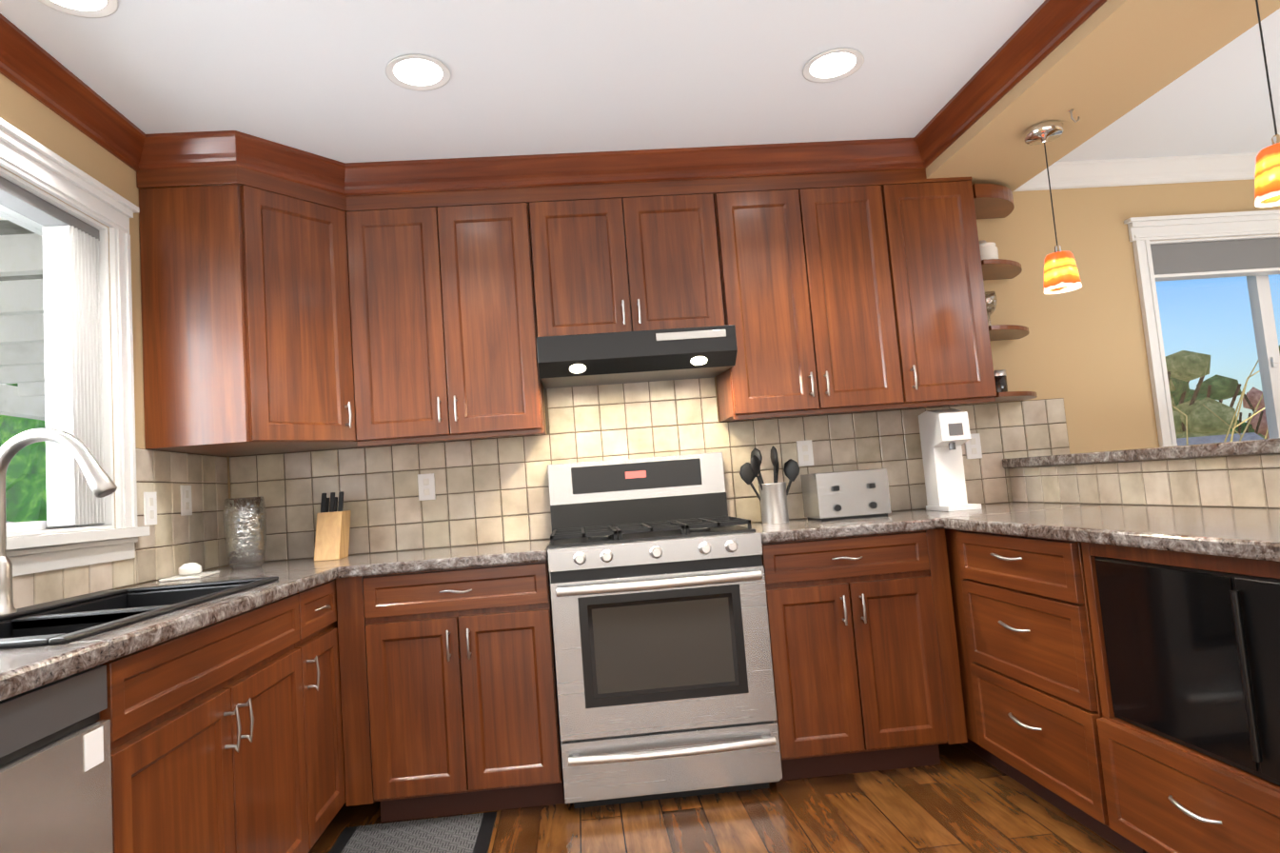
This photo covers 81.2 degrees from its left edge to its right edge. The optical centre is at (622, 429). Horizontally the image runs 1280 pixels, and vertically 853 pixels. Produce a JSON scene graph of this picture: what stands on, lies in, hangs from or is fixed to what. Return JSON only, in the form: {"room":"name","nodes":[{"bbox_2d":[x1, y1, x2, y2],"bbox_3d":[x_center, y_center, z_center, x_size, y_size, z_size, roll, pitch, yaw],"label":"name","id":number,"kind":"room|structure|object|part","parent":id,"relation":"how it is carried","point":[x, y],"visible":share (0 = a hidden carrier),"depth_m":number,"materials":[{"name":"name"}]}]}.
{"room":"kitchen","nodes":[
{"label":"kitchen","id":0,"kind":"room"},
{"bbox_2d":[0,73,226,589],"bbox_3d":[-1.617,0.031,0.409,0.200,2.470,5.590,-4,-4,-4],"label":"wall","id":1,"kind":"structure","parent":0,"point":[24,111],"depth_m":2.43,"materials":[{"name":"beige paint"}]},
{"bbox_2d":[0,118,149,576],"bbox_3d":[-1.680,-0.242,1.604,0.225,1.202,1.880,-4,-4,-4],"label":"kitchen window","id":2,"kind":"structure","parent":1,"relation":"in","point":[76,528],"depth_m":2.30,"materials":[{"name":"white wood"}]},
{"bbox_2d":[0,13,156,171],"bbox_3d":[-1.552,-1.179,0.204,0.072,0.104,4.974,-4,-4,-4],"label":"crown molding","id":3,"kind":"structure","parent":1,"relation":"attached to","point":[39,73],"depth_m":2.26,"materials":[{"name":"brown wood"}]},
{"bbox_2d":[12,447,236,608],"bbox_3d":[-1.512,0.128,0.558,0.013,0.458,5.290,-4,-4,-4],"label":"tile backsplash","id":4,"kind":"structure","parent":1,"relation":"attached to","point":[176,540],"depth_m":2.68,"materials":[{"name":"brown tile"}]},
{"bbox_2d":[143,492,157,525],"bbox_3d":[-1.634,0.273,2.585,0.008,0.114,0.070,-4,-4,-4],"label":"electrical outlet plate","id":5,"kind":"object","parent":4,"relation":"attached to","point":[149,498],"depth_m":2.58,"materials":[{"name":"white plastic"}]},
{"bbox_2d":[179,485,192,515],"bbox_3d":[-1.651,0.267,2.825,0.008,0.114,0.070,-4,-4,-4],"label":"electrical outlet plate","id":6,"kind":"object","parent":4,"relation":"attached to","point":[186,490],"depth_m":2.82,"materials":[{"name":"white plastic"}]},
{"bbox_2d":[0,0,1279,186],"bbox_3d":[1.521,-1.474,0.728,6.700,0.100,5.990,-4,-4,-4],"label":"ceiling","id":7,"kind":"structure","parent":0,"point":[541,76],"depth_m":2.44,"materials":[{"name":"white paint"}]},
{"bbox_2d":[37,0,118,18],"bbox_3d":[-1.396,-1.108,1.889,0.200,0.008,0.200,-4,-4,-4],"label":"recessed light","id":8,"kind":"object","parent":7,"relation":"in","point":[93,9],"visible":1,"depth_m":1.95,"materials":[{"name":"white"}]},
{"bbox_2d":[385,54,451,90],"bbox_3d":[-0.646,-1.128,2.359,0.200,0.008,0.200,-4,-4,-4],"label":"recessed light","id":9,"kind":"object","parent":7,"relation":"in","point":[417,72],"visible":1,"depth_m":2.36,"materials":[{"name":"white"}]},
{"bbox_2d":[802,47,864,82],"bbox_3d":[0.705,-1.220,2.501,0.200,0.008,0.200,-4,-4,-4],"label":"recessed light","id":10,"kind":"object","parent":7,"relation":"in","point":[832,65],"visible":1,"depth_m":2.50,"materials":[{"name":"white"}]},
{"bbox_2d":[913,0,1107,168],"bbox_3d":[1.413,-1.377,0.554,0.072,0.104,5.271,-4,-4,-4],"label":"crown molding","id":11,"kind":"structure","parent":7,"relation":"attached to","point":[1053,21],"depth_m":2.52,"materials":[{"name":"brown wood"}]},
{"bbox_2d":[925,0,1279,191],"bbox_3d":[1.689,-1.361,0.729,0.500,0.150,5.590,-4,-4,-4],"label":"ceiling beam","id":12,"kind":"structure","parent":7,"relation":"attached to","point":[1105,65],"depth_m":2.43,"materials":[{"name":"beige paint"}]},
{"bbox_2d":[1023,119,1082,294],"bbox_3d":[1.581,-0.813,2.743,0.128,0.610,0.128,-4,-4,-4],"label":"pendant light","id":13,"kind":"object","parent":12,"relation":"hanging from","point":[1061,274],"visible":1,"depth_m":2.71,"materials":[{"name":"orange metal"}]},
{"bbox_3d":[1.599,-0.577,2.725,0.120,0.135,0.120,-4,-4,-4],"label":"lamp shade","id":14,"kind":"part","parent":13,"relation":"part of","materials":[{"name":"orange glass"}]},
{"bbox_2d":[1068,109,1080,122],"bbox_3d":[1.598,-1.106,2.638,0.036,0.048,0.016,-4,-4,-4],"label":"ceiling hook","id":15,"kind":"object","parent":12,"relation":"attached to","point":[1072,118],"visible":1,"depth_m":2.64,"materials":[{"name":"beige metal"}]},
{"bbox_2d":[1255,0,1279,207],"bbox_3d":[1.644,-0.884,1.899,0.128,0.610,0.128,-4,-4,-4],"label":"pendant light","id":16,"kind":"object","parent":12,"relation":"hanging from","point":[1268,177],"visible":1,"depth_m":1.88,"materials":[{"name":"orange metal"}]},
{"bbox_3d":[1.661,-0.647,1.880,0.120,0.135,0.120,-4,-4,-4],"label":"lamp shade","id":17,"kind":"part","parent":16,"relation":"part of","materials":[{"name":"orange glass"}]},
{"bbox_2d":[308,741,1124,852],"bbox_3d":[1.715,1.081,0.529,6.700,0.100,5.990,-4,-4,-4],"label":"floor","id":18,"kind":"structure","parent":0,"point":[960,798],"depth_m":2.43,"materials":[{"name":"brown wood"}]},
{"bbox_2d":[0,665,113,852],"bbox_3d":[-1.167,0.848,0.990,0.596,0.868,0.605,-4,-4,-4],"label":"dishwasher","id":19,"kind":"object","parent":18,"relation":"on","point":[55,777],"visible":0.94,"depth_m":1.20,"materials":[{"name":"silver metal"}]},
{"bbox_2d":[98,657,315,852],"bbox_3d":[-1.215,1.016,1.750,0.601,0.660,0.930,-4,-4,-4],"label":"base cabinet","id":20,"kind":"object","parent":18,"relation":"on","point":[292,722],"depth_m":1.71,"materials":[{"name":"brown wood"}]},
{"bbox_2d":[99,577,353,843],"bbox_3d":[-1.262,0.962,2.395,0.601,0.874,0.350,-4,-4,-4],"label":"base cabinet","id":21,"kind":"object","parent":18,"relation":"on","point":[309,623],"depth_m":2.32,"materials":[{"name":"brown wood"}]},
{"bbox_2d":[341,576,368,805],"bbox_3d":[-1.301,1.001,2.860,0.581,0.874,0.586,-4,-4,-4],"label":"base cabinet","id":22,"kind":"object","parent":18,"relation":"on","point":[348,584],"depth_m":2.59,"materials":[{"name":"brown wood"}]},
{"bbox_2d":[0,553,365,701],"bbox_3d":[-1.227,0.440,1.640,0.660,0.039,3.098,-4,-4,-4],"label":"countertop","id":23,"kind":"structure","parent":22,"relation":"on","point":[24,669],"depth_m":1.51,"materials":[{"name":"stone"}]},
{"bbox_2d":[0,427,117,614],"bbox_3d":[-1.373,0.208,1.742,0.306,0.436,0.166,-4,-4,-4],"label":"faucet","id":24,"kind":"object","parent":23,"relation":"on","point":[101,482],"visible":1,"depth_m":1.79,"materials":[{"name":"silver metal"}]},
{"bbox_2d":[0,575,278,649],"bbox_3d":[-1.253,0.539,1.754,0.515,0.238,0.955,-4,-4,-4],"label":"sink","id":25,"kind":"object","parent":23,"relation":"in","point":[66,620],"visible":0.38,"depth_m":1.78,"materials":[{"name":"black"}]},
{"bbox_2d":[158,562,219,581],"bbox_3d":[-1.519,0.494,2.624,0.130,0.050,0.200,-3,-5,-12],"label":"soap dish","id":26,"kind":"object","parent":23,"relation":"on","point":[189,570],"visible":1,"depth_m":2.59,"materials":[{"name":"white ceramic"}]},
{"bbox_2d":[222,496,266,569],"bbox_3d":[-1.458,0.399,2.886,0.150,0.270,0.150,-4,-4,-4],"label":"glass vase","id":27,"kind":"object","parent":23,"relation":"on","point":[230,552],"visible":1,"depth_m":2.85,"materials":[{"name":"clear glass"}]},
{"bbox_2d":[314,491,351,561],"bbox_3d":[-1.189,0.392,3.058,0.100,0.270,0.184,-4,-4,-4],"label":"knife block","id":28,"kind":"object","parent":23,"relation":"on","point":[332,534],"visible":1,"depth_m":3.02,"materials":[{"name":"brown wood"}]},
{"bbox_2d":[328,810,496,852],"bbox_3d":[-0.634,1.278,1.478,0.525,0.008,2.300,-4,-4,-4],"label":"runner mat","id":29,"kind":"object","parent":18,"relation":"on","point":[470,833],"visible":0.93,"depth_m":2.49,"materials":[{"name":"black fabric"}]},
{"bbox_2d":[356,557,564,822],"bbox_3d":[-0.578,0.949,2.899,0.647,0.874,0.600,-4,-4,-4],"label":"base cabinet","id":30,"kind":"object","parent":18,"relation":"on","point":[460,703],"depth_m":2.61,"materials":[{"name":"brown wood"}]},
{"bbox_2d":[342,538,550,576],"bbox_3d":[-0.630,0.494,2.914,0.693,0.039,0.627,-4,-4,-4],"label":"countertop","id":31,"kind":"structure","parent":30,"relation":"on","point":[527,551],"depth_m":2.63,"materials":[{"name":"stone"}]},
{"bbox_2d":[547,452,782,807],"bbox_3d":[0.121,0.715,2.897,0.762,1.235,0.714,-4,-4,-4],"label":"range","id":32,"kind":"object","parent":18,"relation":"on","point":[665,686],"visible":1,"depth_m":2.61,"materials":[{"name":"silver metal"}]},
{"bbox_2d":[761,528,973,780],"bbox_3d":[0.862,0.847,2.997,0.695,0.874,0.600,-4,-4,-4],"label":"base cabinet","id":33,"kind":"object","parent":18,"relation":"on","point":[869,675],"depth_m":2.71,"materials":[{"name":"brown wood"}]},
{"bbox_2d":[736,511,940,543],"bbox_3d":[0.813,0.392,3.012,0.667,0.039,0.627,-4,-4,-4],"label":"countertop","id":34,"kind":"structure","parent":33,"relation":"on","point":[799,529],"depth_m":2.72,"materials":[{"name":"stone"}]},
{"bbox_2d":[739,445,799,524],"bbox_3d":[0.634,0.234,3.168,0.263,0.325,0.145,-4,-4,-4],"label":"utensil crock","id":35,"kind":"object","parent":34,"relation":"on","point":[772,497],"visible":1,"depth_m":3.14,"materials":[{"name":"silver metal"}]},
{"bbox_2d":[800,468,891,521],"bbox_3d":[0.942,0.275,3.153,0.300,0.196,0.228,-4,-4,-4],"label":"toaster","id":36,"kind":"object","parent":34,"relation":"on","point":[843,495],"visible":1,"depth_m":3.06,"materials":[{"name":"silver metal"}]},
{"bbox_2d":[950,529,1122,845],"bbox_3d":[1.552,0.744,2.344,0.601,0.874,0.675,-4,-4,-4],"label":"base cabinet","id":37,"kind":"object","parent":18,"relation":"on","point":[1034,662],"depth_m":2.27,"materials":[{"name":"brown wood"}]},
{"bbox_2d":[1091,543,1266,577],"bbox_3d":[1.569,0.277,1.758,0.581,0.039,0.570,-4,-4,-4],"label":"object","id":38,"kind":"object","parent":37,"relation":"on","point":[1245,566],"depth_m":1.71,"materials":[{"name":"brown wood"}]},
{"bbox_2d":[1013,452,1269,508],"bbox_3d":[1.990,0.539,1.395,0.118,1.070,3.990,-4,-4,-4],"label":"wall","id":39,"kind":"structure","parent":18,"relation":"on","point":[1146,460],"depth_m":2.54,"materials":[{"name":"beige tile"}]},
{"bbox_2d":[998,397,1279,508],"bbox_3d":[1.889,-0.061,1.437,0.030,0.455,3.986,-4,-4,-4],"label":"tile backsplash","id":40,"kind":"structure","parent":39,"relation":"attached to","point":[1032,427],"depth_m":2.72,"materials":[{"name":"brown tile"}]},
{"bbox_2d":[1002,437,1279,468],"bbox_3d":[2.098,-0.026,1.433,0.480,0.041,4.018,-4,-4,-4],"label":"countertop","id":41,"kind":"structure","parent":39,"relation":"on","point":[1250,446],"depth_m":2.50,"materials":[{"name":"stone"}]},
{"bbox_2d":[1099,714,1279,852],"bbox_3d":[1.609,0.926,1.707,0.601,0.405,0.630,-4,-4,-4],"label":"base cabinet","id":42,"kind":"object","parent":18,"relation":"on","point":[1168,796],"depth_m":1.75,"materials":[{"name":"brown wood"}]},
{"bbox_2d":[1262,560,1279,578],"bbox_3d":[1.638,0.631,0.969,0.601,0.874,0.950,-4,-4,-4],"label":"base cabinet","id":43,"kind":"object","parent":18,"relation":"on","point":[1271,569],"depth_m":1.49,"materials":[{"name":"brown wood"}]},
{"bbox_2d":[902,501,1279,562],"bbox_3d":[1.575,0.209,1.401,0.659,0.039,3.957,-4,-4,-4],"label":"countertop","id":44,"kind":"structure","parent":43,"relation":"on","point":[1241,532],"depth_m":2.02,"materials":[{"name":"stone"}]},
{"bbox_2d":[918,408,981,511],"bbox_3d":[1.388,0.126,3.187,0.140,0.430,0.200,-4,-4,-4],"label":"water dispenser","id":45,"kind":"object","parent":44,"relation":"on","point":[945,434],"visible":1,"depth_m":3.17,"materials":[{"name":"white plastic"}]},
{"bbox_2d":[1094,555,1279,785],"bbox_3d":[1.492,0.517,1.733,0.412,0.424,0.568,-4,-4,-4],"label":"microwave","id":46,"kind":"object","parent":43,"relation":"in","point":[1193,659],"visible":0.96,"depth_m":1.70,"materials":[{"name":"black glass"}]},
{"bbox_2d":[226,178,1279,564],"bbox_3d":[1.439,0.041,3.508,6.700,2.470,0.200,-4,-4,-4],"label":"wall","id":47,"kind":"structure","parent":0,"point":[1083,350],"depth_m":3.50,"materials":[{"name":"beige paint"}]},
{"bbox_2d":[136,165,354,456],"bbox_3d":[-1.401,-0.429,2.959,0.632,1.002,0.612,-4,-4,-4],"label":"upper cabinet","id":48,"kind":"object","parent":47,"relation":"attached to","point":[190,304],"depth_m":2.65,"materials":[{"name":"brown wood"}]},
{"bbox_2d":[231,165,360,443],"bbox_3d":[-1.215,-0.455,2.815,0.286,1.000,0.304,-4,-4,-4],"label":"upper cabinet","id":49,"kind":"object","parent":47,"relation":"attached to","point":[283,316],"depth_m":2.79,"materials":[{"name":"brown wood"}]},
{"bbox_2d":[345,187,545,447],"bbox_3d":[-0.731,-0.465,3.150,0.730,1.002,0.322,-4,-4,-4],"label":"upper cabinet","id":50,"kind":"object","parent":47,"relation":"attached to","point":[446,315],"depth_m":2.99,"materials":[{"name":"brown wood"}]},
{"bbox_2d":[148,130,917,196],"bbox_3d":[-0.226,-1.070,2.891,2.879,0.104,0.370,-4,-4,-4],"label":"crown molding","id":51,"kind":"structure","parent":47,"relation":"attached to","point":[221,147],"depth_m":3.02,"materials":[{"name":"brown wood"}]},
{"bbox_2d":[233,377,1009,563],"bbox_3d":[0.037,0.060,3.314,3.420,0.786,0.010,-4,-4,-4],"label":"tile backsplash","id":52,"kind":"structure","parent":47,"relation":"attached to","point":[490,490],"depth_m":3.29,"materials":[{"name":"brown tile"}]},
{"bbox_2d":[417,472,435,500],"bbox_3d":[-0.849,0.249,3.236,0.070,0.114,0.007,-4,-4,-4],"label":"electrical outlet plate","id":53,"kind":"object","parent":52,"relation":"attached to","point":[426,482],"depth_m":3.23,"materials":[{"name":"white plastic"}]},
{"bbox_2d":[796,439,814,466],"bbox_3d":[0.821,0.105,3.351,0.070,0.114,0.007,-4,-4,-4],"label":"electrical outlet plate","id":54,"kind":"object","parent":52,"relation":"attached to","point":[805,456],"depth_m":3.35,"materials":[{"name":"white plastic"}]},
{"bbox_2d":[964,433,982,458],"bbox_3d":[1.599,0.076,3.402,0.070,0.114,0.007,-4,-4,-4],"label":"electrical outlet plate","id":55,"kind":"object","parent":52,"relation":"attached to","point":[973,445],"depth_m":3.40,"materials":[{"name":"white plastic"}]},
{"bbox_2d":[528,177,729,336],"bbox_3d":[0.007,-0.688,3.214,0.770,0.659,0.322,-4,-4,-4],"label":"upper cabinet","id":56,"kind":"object","parent":47,"relation":"attached to","point":[650,258],"depth_m":3.06,"materials":[{"name":"brown wood"}]},
{"bbox_2d":[536,324,737,388],"bbox_3d":[0.045,-0.283,3.094,0.765,0.150,0.500,-4,-4,-4],"label":"range hood","id":57,"kind":"object","parent":47,"relation":"attached to","point":[608,358],"visible":1,"depth_m":2.86,"materials":[{"name":"black metal"}]},
{"bbox_2d":[715,170,908,421],"bbox_3d":[0.762,-0.570,3.251,0.714,1.002,0.322,-4,-4,-4],"label":"upper cabinet","id":58,"kind":"object","parent":47,"relation":"attached to","point":[812,273],"depth_m":3.10,"materials":[{"name":"brown wood"}]},
{"bbox_2d":[886,168,996,410],"bbox_3d":[1.316,-0.609,3.289,0.398,1.002,0.322,-4,-4,-4],"label":"upper cabinet","id":59,"kind":"object","parent":47,"relation":"attached to","point":[945,325],"depth_m":3.13,"materials":[{"name":"brown wood"}]},
{"bbox_2d":[964,183,1037,404],"bbox_3d":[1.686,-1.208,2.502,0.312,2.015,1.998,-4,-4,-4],"label":"shelf","id":60,"kind":"object","parent":59,"relation":"attached to","point":[992,201],"depth_m":3.28,"materials":[{"name":"brown wood"}]},
{"bbox_3d":[1.653,-0.502,3.345,0.116,0.707,0.115,-4,-4,-4],"label":"shelf items","id":61,"kind":"part","parent":60,"relation":"part of"},
{"bbox_2d":[1013,161,1066,191],"bbox_3d":[1.972,-1.404,0.751,0.072,0.104,5.589,-4,-4,-4],"label":"crown molding","id":62,"kind":"structure","parent":47,"relation":"attached to","point":[1052,167],"depth_m":3.50,"materials":[{"name":"white wood"}]},
{"bbox_2d":[1021,152,1259,191],"bbox_3d":[3.124,-1.270,3.585,2.550,0.104,0.072,-4,-4,-4],"label":"crown molding","id":63,"kind":"structure","parent":47,"relation":"attached to","point":[1138,171],"depth_m":3.54,"materials":[{"name":"white wood"}]},
{"bbox_2d":[1123,209,1279,447],"bbox_3d":[3.189,-0.397,3.616,1.530,1.297,0.225,-4,-4,-4],"label":"dining room window","id":64,"kind":"structure","parent":47,"relation":"in","point":[1253,257],"depth_m":3.58,"materials":[{"name":"white wood"}]},
{"label":"outside","id":65,"kind":"structure","parent":0,"visible":0},
{"bbox_3d":[-0.080,4.987,9.550,60.000,0.200,60.000,-4,-4,-4],"label":"ground","id":66,"kind":"structure","parent":65,"visible":0},
{"bbox_2d":[0,383,18,447],"bbox_3d":[-8.906,0.602,10.693,2.617,10.029,2.810,-4,-4,-4],"label":"tree","id":67,"kind":"object","parent":66,"relation":"on","point":[2,417],"depth_m":10.47,"materials":[{"name":"green plant"}]},
{"bbox_2d":[0,216,45,522],"bbox_3d":[-3.402,1.898,2.817,3.250,5.400,9.509,-4,-4,-4],"label":"siding","id":68,"kind":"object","parent":66,"relation":"on","point":[8,308],"depth_m":4.33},
{"bbox_2d":[0,414,46,522],"bbox_3d":[-7.584,0.399,10.098,2.492,10.139,2.382,-4,-4,-4],"label":"tree","id":69,"kind":"object","parent":66,"relation":"on","point":[6,424],"depth_m":9.58,"materials":[{"name":"green plant"}]},
{"bbox_2d":[1165,350,1238,438],"bbox_3d":[15.386,1.249,21.889,3.861,6.811,3.861,-4,-4,-4],"label":"tree","id":70,"kind":"object","parent":66,"relation":"on","point":[1176,361],"depth_m":20.72,"materials":[{"name":"green plant"}]},
{"bbox_2d":[1169,374,1254,433],"bbox_3d":[17.673,1.407,23.202,3.680,6.354,3.487,-4,-4,-4],"label":"tree","id":71,"kind":"object","parent":66,"relation":"on","point":[1214,385],"depth_m":22.98,"materials":[{"name":"green plant"}]},
{"bbox_2d":[1176,432,1263,445],"bbox_3d":[9.911,2.529,16.515,13.600,4.260,12.000,-8,-6,39],"label":"roof","id":72,"kind":"structure","parent":66,"relation":"on","point":[1236,438],"depth_m":14.85,"materials":[{"name":"grey"}]},
{"bbox_2d":[1171,359,1268,444],"bbox_3d":[4.592,1.774,5.407,1.960,4.844,2.376,-4,-4,-4],"label":"tree","id":73,"kind":"object","parent":66,"relation":"on","point":[1251,416],"depth_m":5.58,"materials":[{"name":"beige plant"}]},
{"bbox_2d":[1180,411,1267,438],"bbox_3d":[17.061,1.882,20.921,2.596,5.150,2.584,-4,-4,-4],"label":"tree","id":74,"kind":"object","parent":66,"relation":"on","point":[1240,421],"depth_m":20.48,"materials":[{"name":"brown plant"}]},
{"bbox_2d":[1240,386,1269,438],"bbox_3d":[20.282,1.174,22.261,3.074,6.278,2.789,-4,-4,-4],"label":"tree","id":75,"kind":"object","parent":66,"relation":"on","point":[1250,397],"depth_m":22.81,"materials":[{"name":"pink plant"}]}
]}

